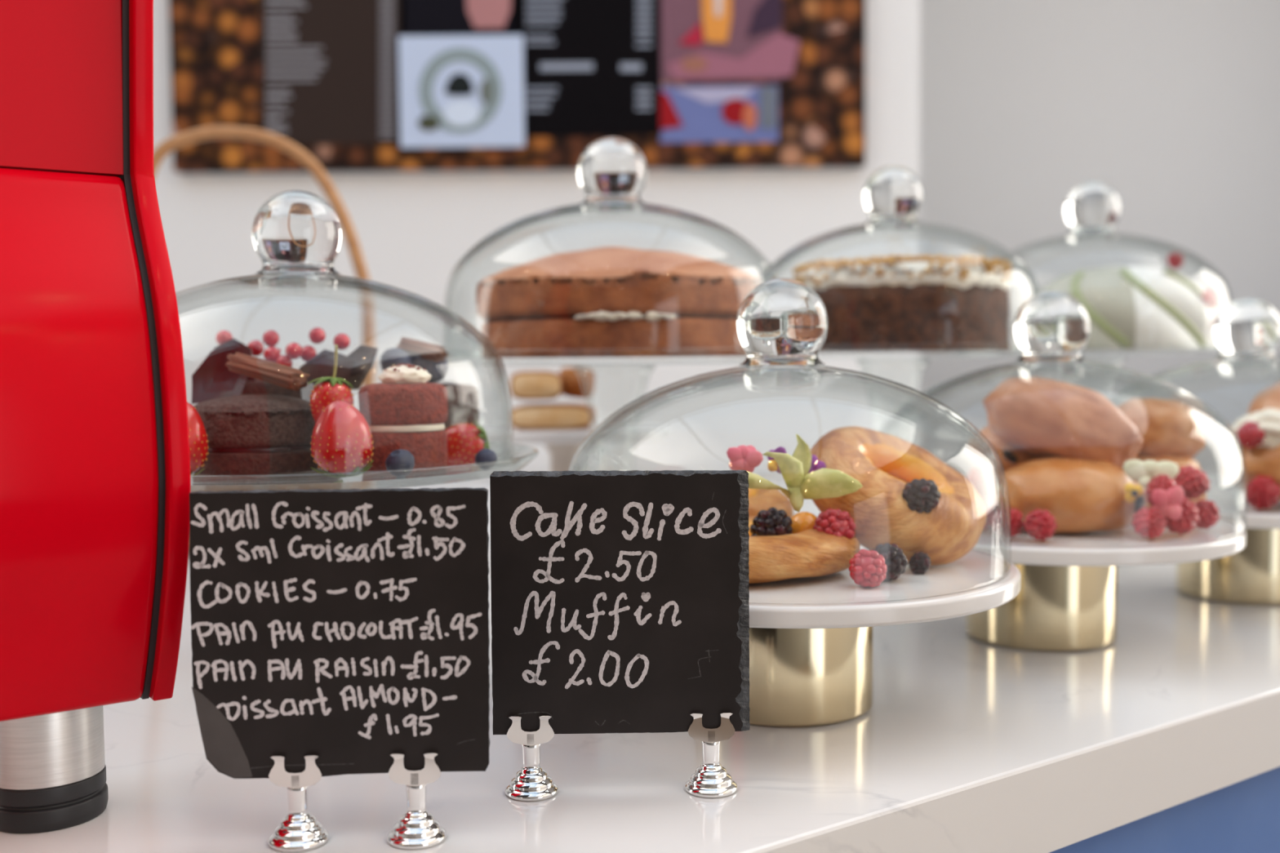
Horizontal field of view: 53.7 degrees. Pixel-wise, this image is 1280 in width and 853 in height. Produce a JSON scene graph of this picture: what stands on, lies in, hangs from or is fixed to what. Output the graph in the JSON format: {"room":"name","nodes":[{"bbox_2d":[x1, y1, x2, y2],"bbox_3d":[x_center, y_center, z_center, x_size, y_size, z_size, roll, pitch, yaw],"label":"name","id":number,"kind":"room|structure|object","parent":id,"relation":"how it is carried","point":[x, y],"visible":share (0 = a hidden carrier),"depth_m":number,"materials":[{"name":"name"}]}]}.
{"room":"eatery","nodes":[
{"label":"eatery","id":0,"kind":"room"},
{"bbox_2d":[153,0,919,480],"bbox_3d":[-1.046,-0.413,2.381,3.114,2.870,0.140,0,3,0],"label":"wall","id":1,"kind":"structure","parent":0,"point":[413,228],"depth_m":2.32,"materials":[{"name":"white paint"}]},
{"bbox_2d":[168,0,865,173],"bbox_3d":[-0.220,-0.814,2.270,1.246,0.696,0.034,0,3,0],"label":"menu board","id":2,"kind":"object","parent":1,"relation":"attached to","point":[691,84],"visible":0.98,"depth_m":2.27,"materials":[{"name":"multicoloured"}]},
{"bbox_2d":[398,35,524,147],"bbox_3d":[-0.319,-0.599,2.259,0.222,0.197,0.006,0,3,0],"label":"poster","id":3,"kind":"object","parent":2,"relation":"attached to","point":[455,91],"visible":1,"depth_m":2.26,"materials":[{"name":"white paper"}]},
{"bbox_2d":[918,0,1279,476],"bbox_3d":[1.253,-0.482,3.289,1.886,2.870,0.120,0,3,0],"label":"wall","id":4,"kind":"structure","parent":0,"point":[1172,106],"depth_m":3.22,"materials":[{"name":"white paint"}]},
{"bbox_3d":[-0.265,1.183,0.074,4.950,0.080,6.720,0,3,0],"label":"floor","id":5,"kind":"structure","parent":0,"visible":0},
{"bbox_2d":[1049,766,1279,852],"bbox_3d":[0.215,0.643,1.205,3.620,0.868,2.264,0,3,0],"label":"counter","id":6,"kind":"object","parent":5,"relation":"on","point":[1243,816],"depth_m":0.82,"materials":[{"name":"paint"}]},
{"bbox_2d":[0,474,1279,852],"bbox_3d":[0.187,0.184,1.170,3.670,0.052,2.304,0,3,0],"label":"countertop","id":7,"kind":"structure","parent":6,"relation":"on","point":[965,744],"depth_m":0.71,"materials":[{"name":"white stone"}]},
{"bbox_2d":[0,0,191,834],"bbox_3d":[-0.382,-0.025,0.533,0.340,0.444,0.126,-3,4,-35],"label":"machine","id":8,"kind":"object","parent":7,"relation":"on","point":[95,456],"visible":1,"depth_m":0.58,"materials":[{"name":"red metal"}]},
{"bbox_2d":[153,125,374,552],"bbox_3d":[-0.455,-0.109,1.516,0.266,0.498,0.266,2,4,37],"label":"basket","id":9,"kind":"object","parent":7,"relation":"on","point":[171,144],"visible":0.27,"depth_m":1.50,"materials":[{"name":"wicker"}]},
{"bbox_2d":[267,755,328,852],"bbox_3d":[-0.159,0.172,0.586,0.027,0.042,0.027,-1,3,-2],"label":"sign holder","id":10,"kind":"object","parent":7,"relation":"on","point":[300,831],"visible":1,"depth_m":0.58,"materials":[{"name":"silver metal"}]},
{"bbox_2d":[189,487,489,778],"bbox_3d":[-0.137,0.095,0.582,0.136,0.133,0.006,-1,3,-2],"label":"sign","id":11,"kind":"object","parent":10,"relation":"on","point":[348,628],"visible":1,"depth_m":0.58,"materials":[{"name":"stone"}]},
{"bbox_2d":[190,441,538,492],"bbox_3d":[-0.224,0.099,0.847,0.313,0.161,0.313,-1,3,-6],"label":"cake stand","id":12,"kind":"object","parent":7,"relation":"on","point":[313,479],"visible":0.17,"depth_m":0.75,"materials":[{"name":"clear glass"}]},
{"bbox_2d":[186,402,208,477],"bbox_3d":[-0.271,0.008,0.744,0.034,0.046,0.034,-1,3,-12],"label":"strawberry","id":13,"kind":"object","parent":12,"relation":"on","point":[198,442],"visible":0.38,"depth_m":0.74,"materials":[{"name":"red food"}]},
{"bbox_2d":[193,394,318,475],"bbox_3d":[-0.241,0.004,0.791,0.078,0.048,0.078,0,3,0],"label":"chocolate cake","id":14,"kind":"object","parent":12,"relation":"on","point":[248,434],"visible":0.86,"depth_m":0.76,"materials":[{"name":"black food"}]},
{"bbox_2d":[191,343,248,404],"bbox_3d":[-0.273,-0.034,0.824,0.036,0.039,0.015,-1,3,-11],"label":"shard","id":15,"kind":"object","parent":14,"relation":"on","point":[212,380],"visible":0.83,"depth_m":0.82,"materials":[{"name":"black"}]},
{"bbox_2d":[225,351,309,391],"bbox_3d":[-0.232,-0.035,0.787,0.058,0.024,0.017,1,4,28],"label":"flake","id":16,"kind":"object","parent":14,"relation":"on","point":[280,375],"visible":1,"depth_m":0.78,"materials":[{"name":"food"}]},
{"bbox_2d":[301,382,316,402],"bbox_3d":[-0.204,-0.020,0.800,0.038,0.018,0.018,1,3,22],"label":"shard","id":17,"kind":"object","parent":14,"relation":"on","point":[305,392],"visible":0.13,"depth_m":0.80,"materials":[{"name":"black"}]},
{"bbox_2d":[298,349,354,385],"bbox_3d":[-0.204,-0.035,0.826,0.036,0.030,0.012,0,3,0],"label":"shard","id":18,"kind":"object","parent":14,"relation":"on","point":[322,365],"visible":0.63,"depth_m":0.82,"materials":[{"name":"black"}]},
{"bbox_2d":[241,378,302,399],"bbox_3d":[-0.257,-0.007,0.886,0.093,0.059,0.092,0,3,0],"label":"chocolate cake","id":19,"kind":"object","parent":12,"relation":"on","point":[257,387],"visible":0.02,"depth_m":0.84,"materials":[{"name":"food"}]},
{"bbox_2d":[215,329,232,345],"bbox_3d":[-0.279,-0.059,0.850,0.011,0.011,0.011,2,4,34],"label":"currant","id":20,"kind":"object","parent":19,"relation":"on","point":[222,336],"visible":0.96,"depth_m":0.85,"materials":[{"name":"red"}]},
{"bbox_2d":[213,337,255,381],"bbox_3d":[-0.270,-0.044,0.841,0.026,0.028,0.006,0,3,0],"label":"shard","id":21,"kind":"object","parent":19,"relation":"on","point":[236,345],"visible":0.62,"depth_m":0.84,"materials":[{"name":"black"}]},
{"bbox_2d":[247,339,264,356],"bbox_3d":[-0.261,-0.053,0.858,0.011,0.011,0.011,1,4,29],"label":"currant","id":22,"kind":"object","parent":19,"relation":"on","point":[257,347],"visible":1,"depth_m":0.85,"materials":[{"name":"red"}]},
{"bbox_2d":[263,346,281,362],"bbox_3d":[-0.245,-0.048,0.844,0.011,0.011,0.011,1,3,22],"label":"currant","id":23,"kind":"object","parent":19,"relation":"on","point":[271,353],"visible":0.94,"depth_m":0.84,"materials":[{"name":"red"}]},
{"bbox_2d":[262,329,279,346],"bbox_3d":[-0.247,-0.059,0.848,0.011,0.011,0.011,-3,4,-35],"label":"currant","id":24,"kind":"object","parent":23,"relation":"on","point":[270,338],"visible":1,"depth_m":0.84,"materials":[{"name":"red"}]},
{"bbox_2d":[275,355,293,367],"bbox_3d":[-0.237,-0.042,0.841,0.011,0.011,0.011,2,4,37],"label":"currant","id":25,"kind":"object","parent":19,"relation":"on","point":[285,360],"visible":0.61,"depth_m":0.84,"materials":[{"name":"red"}]},
{"bbox_2d":[284,342,304,359],"bbox_3d":[-0.229,-0.050,0.836,0.011,0.011,0.011,-3,4,-35],"label":"currant","id":26,"kind":"object","parent":19,"relation":"on","point":[293,350],"visible":1,"depth_m":0.83,"materials":[{"name":"red"}]},
{"bbox_2d":[300,345,316,361],"bbox_3d":[-0.223,-0.049,0.849,0.011,0.011,0.011,-3,4,-40],"label":"currant","id":27,"kind":"object","parent":19,"relation":"on","point":[309,352],"visible":0.9,"depth_m":0.84,"materials":[{"name":"red"}]},
{"bbox_2d":[308,327,325,343],"bbox_3d":[-0.216,-0.061,0.846,0.011,0.011,0.011,-2,3,-19],"label":"currant","id":28,"kind":"object","parent":27,"relation":"on","point":[317,335],"visible":1,"depth_m":0.84,"materials":[{"name":"red"}]},
{"bbox_2d":[346,345,377,389],"bbox_3d":[-0.185,-0.039,0.836,0.025,0.029,0.012,0,3,0],"label":"shard","id":29,"kind":"object","parent":19,"relation":"on","point":[363,357],"visible":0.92,"depth_m":0.83,"materials":[{"name":"black"}]},
{"bbox_2d":[333,333,350,350],"bbox_3d":[-0.199,-0.057,0.842,0.011,0.011,0.011,1,4,29],"label":"currant","id":30,"kind":"object","parent":29,"relation":"on","point":[343,340],"visible":0.98,"depth_m":0.84,"materials":[{"name":"red"}]},
{"bbox_2d":[307,344,354,422],"bbox_3d":[-0.188,-0.022,0.772,0.027,0.055,0.027,0,3,13],"label":"strawberry","id":31,"kind":"object","parent":12,"relation":"on","point":[333,389],"visible":0.53,"depth_m":0.76,"materials":[{"name":"red food"}]},
{"bbox_2d":[310,400,373,478],"bbox_3d":[-0.174,0.007,0.738,0.036,0.045,0.036,-1,3,-15],"label":"strawberry","id":32,"kind":"object","parent":12,"relation":"on","point":[341,441],"visible":1,"depth_m":0.73,"materials":[{"name":"red food"}]},
{"bbox_2d":[175,190,513,483],"bbox_3d":[-0.225,-0.066,0.838,0.279,0.180,0.279,1,3,22],"label":"glass dome","id":33,"kind":"object","parent":12,"relation":"on","point":[297,234],"visible":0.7,"depth_m":0.81,"materials":[{"name":"glass"}]},
{"bbox_2d":[385,448,414,476],"bbox_3d":[-0.141,0.022,0.744,0.017,0.016,0.017,-2,3,-25],"label":"blueberry","id":34,"kind":"object","parent":12,"relation":"on","point":[397,460],"visible":0.99,"depth_m":0.74,"materials":[{"name":"food"}]},
{"bbox_2d":[358,363,448,472],"bbox_3d":[-0.148,-0.006,0.791,0.055,0.066,0.054,0,3,8],"label":"cake","id":35,"kind":"object","parent":12,"relation":"on","point":[405,411],"visible":0.95,"depth_m":0.77,"materials":[{"name":"red food"}]},
{"bbox_2d":[435,382,479,430],"bbox_3d":[-0.149,-0.005,0.886,0.072,0.052,0.072,0,3,0],"label":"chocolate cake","id":36,"kind":"object","parent":12,"relation":"on","point":[463,406],"visible":0.25,"depth_m":0.86,"materials":[{"name":"food"}]},
{"bbox_2d":[380,347,413,371],"bbox_3d":[-0.165,-0.043,0.857,0.022,0.021,0.022,2,4,36],"label":"blueberry","id":37,"kind":"object","parent":36,"relation":"on","point":[392,357],"visible":0.76,"depth_m":0.85,"materials":[{"name":"food"}]},
{"bbox_2d":[405,351,425,366],"bbox_3d":[-0.153,-0.047,0.871,0.022,0.021,0.022,2,4,36],"label":"blueberry","id":38,"kind":"object","parent":36,"relation":"on","point":[416,359],"visible":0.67,"depth_m":0.86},
{"bbox_2d":[419,357,448,382],"bbox_3d":[-0.143,-0.041,0.871,0.022,0.022,0.021,-2,3,-19],"label":"blueberry","id":39,"kind":"object","parent":36,"relation":"on","point":[438,371],"visible":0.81,"depth_m":0.86,"materials":[{"name":"food"}]},
{"bbox_2d":[396,337,448,362],"bbox_3d":[-0.148,-0.052,0.863,0.034,0.018,0.015,1,3,19],"label":"flake","id":40,"kind":"object","parent":39,"relation":"on","point":[432,352],"visible":1,"depth_m":0.86,"materials":[{"name":"food"}]},
{"bbox_2d":[444,421,489,465],"bbox_3d":[-0.119,0.012,0.826,0.041,0.031,0.029,-1,3,-11],"label":"strawberry","id":41,"kind":"object","parent":12,"relation":"on","point":[464,441],"visible":0.63,"depth_m":0.81,"materials":[{"name":"red food"}]},
{"bbox_2d":[475,448,497,469],"bbox_3d":[-0.096,0.020,0.788,0.014,0.013,0.014,1,3,19],"label":"blueberry","id":42,"kind":"object","parent":12,"relation":"on","point":[485,455],"visible":0.99,"depth_m":0.78,"materials":[{"name":"food"}]},
{"bbox_2d":[386,752,446,850],"bbox_3d":[-0.104,0.171,0.588,0.027,0.042,0.027,-1,3,-2],"label":"sign holder","id":43,"kind":"object","parent":7,"relation":"on","point":[417,828],"visible":1,"depth_m":0.58,"materials":[{"name":"silver metal"}]},
{"bbox_2d":[505,715,558,801],"bbox_3d":[-0.056,0.168,0.649,0.027,0.042,0.027,-1,3,-2],"label":"sign holder","id":44,"kind":"object","parent":7,"relation":"on","point":[531,783],"visible":1,"depth_m":0.64,"materials":[{"name":"silver metal"}]},
{"bbox_2d":[489,470,750,734],"bbox_3d":[-0.010,0.090,0.646,0.132,0.135,0.006,-1,3,-2],"label":"sign","id":45,"kind":"object","parent":44,"relation":"on","point":[620,599],"visible":1,"depth_m":0.64,"materials":[{"name":"stone"}]},
{"bbox_2d":[479,421,671,471],"bbox_3d":[-0.081,0.074,1.366,0.230,0.150,0.230,0,3,0],"label":"cake stand","id":46,"kind":"object","parent":7,"relation":"on","point":[562,445],"visible":0.54,"depth_m":1.29,"materials":[{"name":"beige ceramic"}]},
{"bbox_2d":[508,403,595,429],"bbox_3d":[-0.091,-0.011,1.321,0.088,0.025,0.061,0,3,0],"label":"pastry","id":47,"kind":"object","parent":46,"relation":"on","point":[532,415],"visible":0.91,"depth_m":1.29,"materials":[{"name":"food"}]},
{"bbox_2d":[510,370,562,399],"bbox_3d":[-0.109,-0.043,1.319,0.053,0.029,0.061,-1,3,-6],"label":"slice","id":48,"kind":"object","parent":47,"relation":"on","point":[526,384],"visible":0.99,"depth_m":1.29,"materials":[{"name":"food"}]},
{"bbox_2d":[558,367,595,398],"bbox_3d":[-0.069,-0.047,1.358,0.032,0.033,0.061,-1,3,-11],"label":"slice","id":49,"kind":"object","parent":47,"relation":"on","point":[571,386],"visible":0.94,"depth_m":1.33,"materials":[{"name":"food"}]},
{"bbox_2d":[444,347,743,471],"bbox_3d":[-0.021,0.049,1.084,0.299,0.230,0.299,0,3,13],"label":"cake stand","id":50,"kind":"object","parent":7,"relation":"on","point":[732,362],"visible":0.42,"depth_m":1.08,"materials":[{"name":"clear glass"}]},
{"bbox_2d":[442,136,777,358],"bbox_3d":[-0.023,-0.152,1.073,0.288,0.185,0.288,1,3,21],"label":"glass dome","id":51,"kind":"object","parent":50,"relation":"on","point":[612,171],"visible":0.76,"depth_m":1.05,"materials":[{"name":"glass"}]},
{"bbox_2d":[475,246,762,358],"bbox_3d":[-0.017,-0.105,1.074,0.241,0.092,0.245,0,3,0],"label":"sponge cake","id":52,"kind":"object","parent":50,"relation":"on","point":[605,301],"visible":0.95,"depth_m":0.97,"materials":[{"name":"beige food"}]},
{"bbox_2d":[684,712,737,798],"bbox_3d":[0.037,0.167,0.652,0.027,0.042,0.027,-1,3,-2],"label":"sign holder","id":53,"kind":"object","parent":7,"relation":"on","point":[710,780],"visible":1,"depth_m":0.65,"materials":[{"name":"silver metal"}]},
{"bbox_2d":[748,544,1021,727],"bbox_3d":[0.092,0.133,0.812,0.292,0.091,0.292,0,3,0],"label":"cake stand","id":54,"kind":"object","parent":7,"relation":"on","point":[811,658],"visible":0.39,"depth_m":0.76,"materials":[{"name":"gold metal"}]},
{"bbox_2d":[748,488,793,517],"bbox_3d":[0.061,0.061,0.886,0.087,0.044,0.091,3,4,44],"label":"pastry","id":55,"kind":"object","parent":54,"relation":"on","point":[759,500],"visible":0.06,"depth_m":0.87,"materials":[{"name":"food"}]},
{"bbox_2d":[568,278,1011,604],"bbox_3d":[0.091,-0.004,0.805,0.281,0.181,0.281,-3,4,-38],"label":"glass dome","id":56,"kind":"object","parent":54,"relation":"on","point":[780,322],"visible":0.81,"depth_m":0.78,"materials":[{"name":"glass"}]},
{"bbox_2d":[748,516,860,583],"bbox_3d":[0.058,0.075,0.777,0.153,0.028,0.138,-1,3,-15],"label":"pastry","id":57,"kind":"object","parent":54,"relation":"on","point":[811,553],"visible":0.37,"depth_m":0.72,"materials":[{"name":"food"}]},
{"bbox_2d":[726,444,763,472],"bbox_3d":[0.063,0.020,0.759,0.022,0.018,0.009,0,3,0],"label":"flower","id":58,"kind":"object","parent":57,"relation":"on","point":[743,457],"visible":0.95,"depth_m":0.76,"materials":[{"name":"pink plant"}]},
{"bbox_2d":[749,506,792,536],"bbox_3d":[0.079,0.062,0.758,0.026,0.028,0.026,-1,3,-4],"label":"blackberry","id":59,"kind":"object","parent":57,"relation":"on","point":[772,522],"visible":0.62,"depth_m":0.75,"materials":[{"name":"food"}]},
{"bbox_2d":[767,446,786,473],"bbox_3d":[0.085,0.020,0.769,0.014,0.017,0.009,0,3,0],"label":"flower","id":60,"kind":"object","parent":57,"relation":"on","point":[772,465],"visible":0.39,"depth_m":0.77,"materials":[{"name":"purple plant"}]},
{"bbox_2d":[746,434,862,533],"bbox_3d":[0.094,0.039,0.755,0.070,0.070,0.053,0,3,0],"label":"physalis","id":61,"kind":"object","parent":57,"relation":"on","point":[822,483],"visible":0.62,"depth_m":0.74,"materials":[{"name":"orange"}]},
{"bbox_2d":[808,454,826,473],"bbox_3d":[0.106,0.026,0.777,0.016,0.017,0.009,0,3,0],"label":"flower","id":62,"kind":"object","parent":57,"relation":"on","point":[816,464],"visible":0.51,"depth_m":0.78,"materials":[{"name":"purple plant"}]},
{"bbox_2d":[813,508,856,539],"bbox_3d":[0.116,0.061,0.759,0.024,0.025,0.028,-3,4,-42],"label":"raspberry","id":63,"kind":"object","parent":57,"relation":"on","point":[837,522],"visible":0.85,"depth_m":0.75,"materials":[{"name":"food"}]},
{"bbox_2d":[848,548,887,587],"bbox_3d":[0.130,0.081,0.719,0.023,0.023,0.022,-2,3,-24],"label":"raspberry","id":64,"kind":"object","parent":54,"relation":"on","point":[868,568],"visible":1,"depth_m":0.71,"materials":[{"name":"food"}]},
{"bbox_2d":[871,542,907,581],"bbox_3d":[0.145,0.080,0.740,0.022,0.023,0.025,-1,3,-9],"label":"blackberry","id":65,"kind":"object","parent":54,"relation":"on","point":[895,561],"visible":0.68,"depth_m":0.73,"materials":[{"name":"food"}]},
{"bbox_2d":[809,426,986,565],"bbox_3d":[0.163,0.044,0.803,0.116,0.086,0.084,-1,3,-9],"label":"pastry","id":66,"kind":"object","parent":54,"relation":"on","point":[882,463],"visible":0.73,"depth_m":0.78,"materials":[{"name":"food"}]},
{"bbox_2d":[902,478,941,513],"bbox_3d":[0.170,0.043,0.768,0.024,0.023,0.022,1,4,31],"label":"blackberry","id":67,"kind":"object","parent":66,"relation":"on","point":[921,495],"visible":1,"depth_m":0.76,"materials":[{"name":"food"}]},
{"bbox_2d":[908,551,931,574],"bbox_3d":[0.169,0.083,0.763,0.013,0.015,0.013,1,4,30],"label":"blueberry","id":68,"kind":"object","parent":54,"relation":"on","point":[919,563],"visible":1,"depth_m":0.76,"materials":[{"name":"food"}]},
{"bbox_2d":[818,342,1020,441],"bbox_3d":[0.244,0.038,1.224,0.287,0.233,0.287,0,3,13],"label":"cake stand","id":69,"kind":"object","parent":7,"relation":"on","point":[942,343],"visible":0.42,"depth_m":1.21,"materials":[{"name":"clear glass"}]},
{"bbox_2d":[759,165,1039,351],"bbox_3d":[0.243,-0.161,1.213,0.274,0.177,0.274,0,3,10],"label":"glass dome","id":70,"kind":"object","parent":69,"relation":"on","point":[893,195],"visible":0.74,"depth_m":1.19,"materials":[{"name":"glass"}]},
{"bbox_2d":[791,254,1012,351],"bbox_3d":[0.250,-0.116,1.214,0.206,0.088,0.206,2,4,34],"label":"frosted cake","id":71,"kind":"object","parent":69,"relation":"on","point":[891,302],"visible":0.98,"depth_m":1.12,"materials":[{"name":"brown food"}]},
{"bbox_2d":[954,342,1218,397],"bbox_3d":[0.496,0.026,1.394,0.294,0.233,0.294,-2,3,-24],"label":"cake stand","id":72,"kind":"object","parent":7,"relation":"on","point":[1126,343],"visible":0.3,"depth_m":1.37,"materials":[{"name":"clear glass"}]},
{"bbox_2d":[997,182,1232,303],"bbox_3d":[0.494,-0.175,1.383,0.284,0.182,0.284,0,3,17],"label":"glass dome","id":73,"kind":"object","parent":72,"relation":"on","point":[1091,209],"visible":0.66,"depth_m":1.36,"materials":[{"name":"glass"}]},
{"bbox_2d":[1042,266,1218,350],"bbox_3d":[0.524,-0.130,1.385,0.208,0.092,0.209,0,3,0],"label":"cake","id":74,"kind":"object","parent":72,"relation":"on","point":[1148,308],"visible":0.66,"depth_m":1.30,"materials":[{"name":"white food"}]},
{"bbox_2d":[1167,252,1184,269],"bbox_3d":[0.562,-0.174,1.328,0.016,0.017,0.016,-3,4,-36],"label":"raspberry","id":75,"kind":"object","parent":74,"relation":"on","point":[1175,260],"visible":1,"depth_m":1.32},
{"bbox_2d":[1211,315,1215,331],"bbox_3d":[0.597,-0.104,1.317,0.022,0.024,0.022,-2,3,-24],"label":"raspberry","id":76,"kind":"object","parent":74,"relation":"on","point":[1214,317],"visible":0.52,"depth_m":1.31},
{"bbox_2d":[1202,286,1225,308],"bbox_3d":[0.598,-0.134,1.320,0.022,0.023,0.022,-2,4,-28],"label":"raspberry","id":77,"kind":"object","parent":74,"relation":"on","point":[1214,297],"visible":1,"depth_m":1.31,"materials":[{"name":"food"}]},
{"bbox_2d":[965,519,1246,651],"bbox_3d":[0.317,0.120,1.000,0.292,0.091,0.292,0,3,0],"label":"cake stand","id":78,"kind":"object","parent":7,"relation":"on","point":[1066,600],"visible":0.43,"depth_m":0.94,"materials":[{"name":"gold metal"}]},
{"bbox_2d":[966,470,991,500],"bbox_3d":[0.307,0.049,1.025,0.086,0.048,0.066,0,3,11],"label":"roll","id":79,"kind":"object","parent":78,"relation":"on","point":[988,497],"visible":0.02,"depth_m":1.00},
{"bbox_2d":[968,425,1042,476],"bbox_3d":[0.301,0.022,1.002,0.080,0.051,0.063,-2,3,-25],"label":"roll","id":80,"kind":"object","parent":79,"relation":"on","point":[1011,455],"visible":0.23,"depth_m":0.98,"materials":[{"name":"brown"}]},
{"bbox_2d":[967,465,999,497],"bbox_3d":[0.266,0.043,0.979,0.025,0.026,0.026,2,4,35],"label":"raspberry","id":81,"kind":"object","parent":78,"relation":"on","point":[984,478],"visible":0.88,"depth_m":0.97,"materials":[{"name":"white"}]},
{"bbox_2d":[982,497,996,530],"bbox_3d":[0.251,0.065,0.935,0.025,0.024,0.025,0,3,5],"label":"raspberry","id":82,"kind":"object","parent":78,"relation":"on","point":[990,508],"visible":0.24,"depth_m":0.93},
{"bbox_2d":[991,506,1024,537],"bbox_3d":[0.261,0.068,0.900,0.024,0.022,0.022,-1,3,-11],"label":"raspberry","id":83,"kind":"object","parent":78,"relation":"on","point":[997,522],"visible":0.89,"depth_m":0.89,"materials":[{"name":"food"}]},
{"bbox_2d":[1023,508,1057,541],"bbox_3d":[0.281,0.069,0.885,0.023,0.022,0.021,-2,4,-32],"label":"raspberry","id":84,"kind":"object","parent":78,"relation":"on","point":[1039,524],"visible":1,"depth_m":0.88,"materials":[{"name":"food"}]},
{"bbox_2d":[878,290,1247,546],"bbox_3d":[0.322,-0.016,0.993,0.281,0.181,0.281,1,3,20],"label":"glass dome","id":85,"kind":"object","parent":78,"relation":"on","point":[1050,326],"visible":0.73,"depth_m":0.97,"materials":[{"name":"glass"}]},
{"bbox_2d":[988,457,1146,533],"bbox_3d":[0.316,0.050,0.940,0.113,0.055,0.083,-1,3,-3],"label":"roll","id":86,"kind":"object","parent":78,"relation":"on","point":[1082,495],"visible":0.8,"depth_m":0.91,"materials":[{"name":"brown"}]},
{"bbox_2d":[982,376,1143,471],"bbox_3d":[0.321,0.001,0.960,0.117,0.078,0.075,-1,3,-5],"label":"roll","id":87,"kind":"object","parent":86,"relation":"on","point":[1043,418],"visible":0.8,"depth_m":0.93,"materials":[{"name":"food"}]},
{"bbox_2d":[1124,483,1143,503],"bbox_3d":[0.350,0.048,0.896,0.013,0.015,0.008,2,4,34],"label":"flower","id":88,"kind":"object","parent":78,"relation":"on","point":[1131,491],"visible":1,"depth_m":0.90,"materials":[{"name":"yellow plant"}]},
{"bbox_2d":[1131,506,1166,538],"bbox_3d":[0.358,0.068,0.891,0.023,0.022,0.023,2,4,34],"label":"raspberry","id":89,"kind":"object","parent":78,"relation":"on","point":[1149,522],"visible":1,"depth_m":0.88,"materials":[{"name":"food"}]},
{"bbox_2d":[1151,485,1184,519],"bbox_3d":[0.370,0.054,0.887,0.024,0.024,0.008,0,3,9],"label":"flower","id":90,"kind":"object","parent":89,"relation":"on","point":[1168,503],"visible":1,"depth_m":0.89,"materials":[{"name":"pink plant"}]},
{"bbox_2d":[1135,453,1206,507],"bbox_3d":[0.408,0.046,1.003,0.087,0.056,0.070,-2,3,-23],"label":"roll","id":91,"kind":"object","parent":78,"relation":"on","point":[1183,460],"visible":0.19,"depth_m":0.98,"materials":[{"name":"food"}]},
{"bbox_2d":[1117,398,1205,457],"bbox_3d":[0.410,0.003,1.005,0.080,0.051,0.059,-2,3,-26],"label":"roll","id":92,"kind":"object","parent":91,"relation":"on","point":[1166,427],"visible":0.61,"depth_m":0.98,"materials":[{"name":"food"}]},
{"bbox_2d":[1164,496,1199,534],"bbox_3d":[0.388,0.064,0.910,0.027,0.028,0.028,1,3,19],"label":"raspberry","id":93,"kind":"object","parent":78,"relation":"on","point":[1189,517],"visible":0.74,"depth_m":0.90,"materials":[{"name":"food"}]},
{"bbox_2d":[1144,474,1181,506],"bbox_3d":[0.373,0.046,0.902,0.023,0.024,0.023,-2,3,-20],"label":"raspberry","id":94,"kind":"object","parent":93,"relation":"on","point":[1164,482],"visible":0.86,"depth_m":0.90,"materials":[{"name":"food"}]},
{"bbox_2d":[1122,459,1179,488],"bbox_3d":[0.367,0.034,0.907,0.045,0.022,0.006,-1,3,-6],"label":"whipped cream","id":95,"kind":"object","parent":94,"relation":"on","point":[1136,470],"visible":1,"depth_m":0.91,"materials":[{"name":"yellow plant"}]},
{"bbox_2d":[1173,465,1209,498],"bbox_3d":[0.401,0.041,0.920,0.026,0.025,0.025,2,4,39],"label":"raspberry","id":96,"kind":"object","parent":93,"relation":"on","point":[1194,482],"visible":0.8,"depth_m":0.91,"materials":[{"name":"food"}]},
{"bbox_2d":[1194,499,1220,528],"bbox_3d":[0.417,0.065,0.935,0.023,0.022,0.022,-3,4,-35],"label":"raspberry","id":97,"kind":"object","parent":78,"relation":"on","point":[1209,515],"visible":0.77,"depth_m":0.93,"materials":[{"name":"food"}]},
{"bbox_2d":[1175,480,1279,604],"bbox_3d":[0.557,0.109,1.168,0.292,0.091,0.292,0,3,0],"label":"cake stand","id":98,"kind":"object","parent":7,"relation":"on","point":[1251,575],"visible":0.32,"depth_m":1.12,"materials":[{"name":"gold metal"}]},
{"bbox_2d":[1108,297,1279,513],"bbox_3d":[0.556,-0.027,1.161,0.281,0.181,0.281,-1,3,-7],"label":"glass dome","id":99,"kind":"object","parent":98,"relation":"on","point":[1247,328],"visible":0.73,"depth_m":1.14,"materials":[{"name":"glass"}]},
{"bbox_2d":[1222,443,1279,501],"bbox_3d":[0.560,0.035,1.089,0.110,0.066,0.089,-1,3,-7],"label":"roll","id":100,"kind":"object","parent":98,"relation":"on","point":[1264,461],"visible":0.47,"depth_m":1.06,"materials":[{"name":"food"}]},
{"bbox_2d":[1226,408,1279,449],"bbox_3d":[0.532,0.002,1.072,0.063,0.034,0.053,0,3,0],"label":"whipped cream","id":101,"kind":"object","parent":100,"relation":"on","point":[1268,420],"visible":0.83,"depth_m":1.05,"materials":[{"name":"beige"}]},
{"bbox_2d":[1236,421,1265,448],"bbox_3d":[0.510,0.007,1.057,0.022,0.023,0.022,1,3,25],"label":"raspberry","id":102,"kind":"object","parent":101,"relation":"on","point":[1250,435],"visible":0.99,"depth_m":1.05,"materials":[{"name":"food"}]},
{"bbox_2d":[1246,380,1279,414],"bbox_3d":[0.586,-0.016,1.141,0.073,0.062,0.060,-1,3,-13],"label":"roll","id":103,"kind":"object","parent":100,"relation":"on","point":[1268,397],"visible":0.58,"depth_m":1.13,"materials":[{"name":"food"}]},
{"bbox_2d":[1244,475,1279,510],"bbox_3d":[0.517,0.055,1.049,0.028,0.029,0.028,1,3,25],"label":"raspberry","id":104,"kind":"object","parent":98,"relation":"on","point":[1263,492],"visible":0.98,"depth_m":1.04,"materials":[{"name":"food"}]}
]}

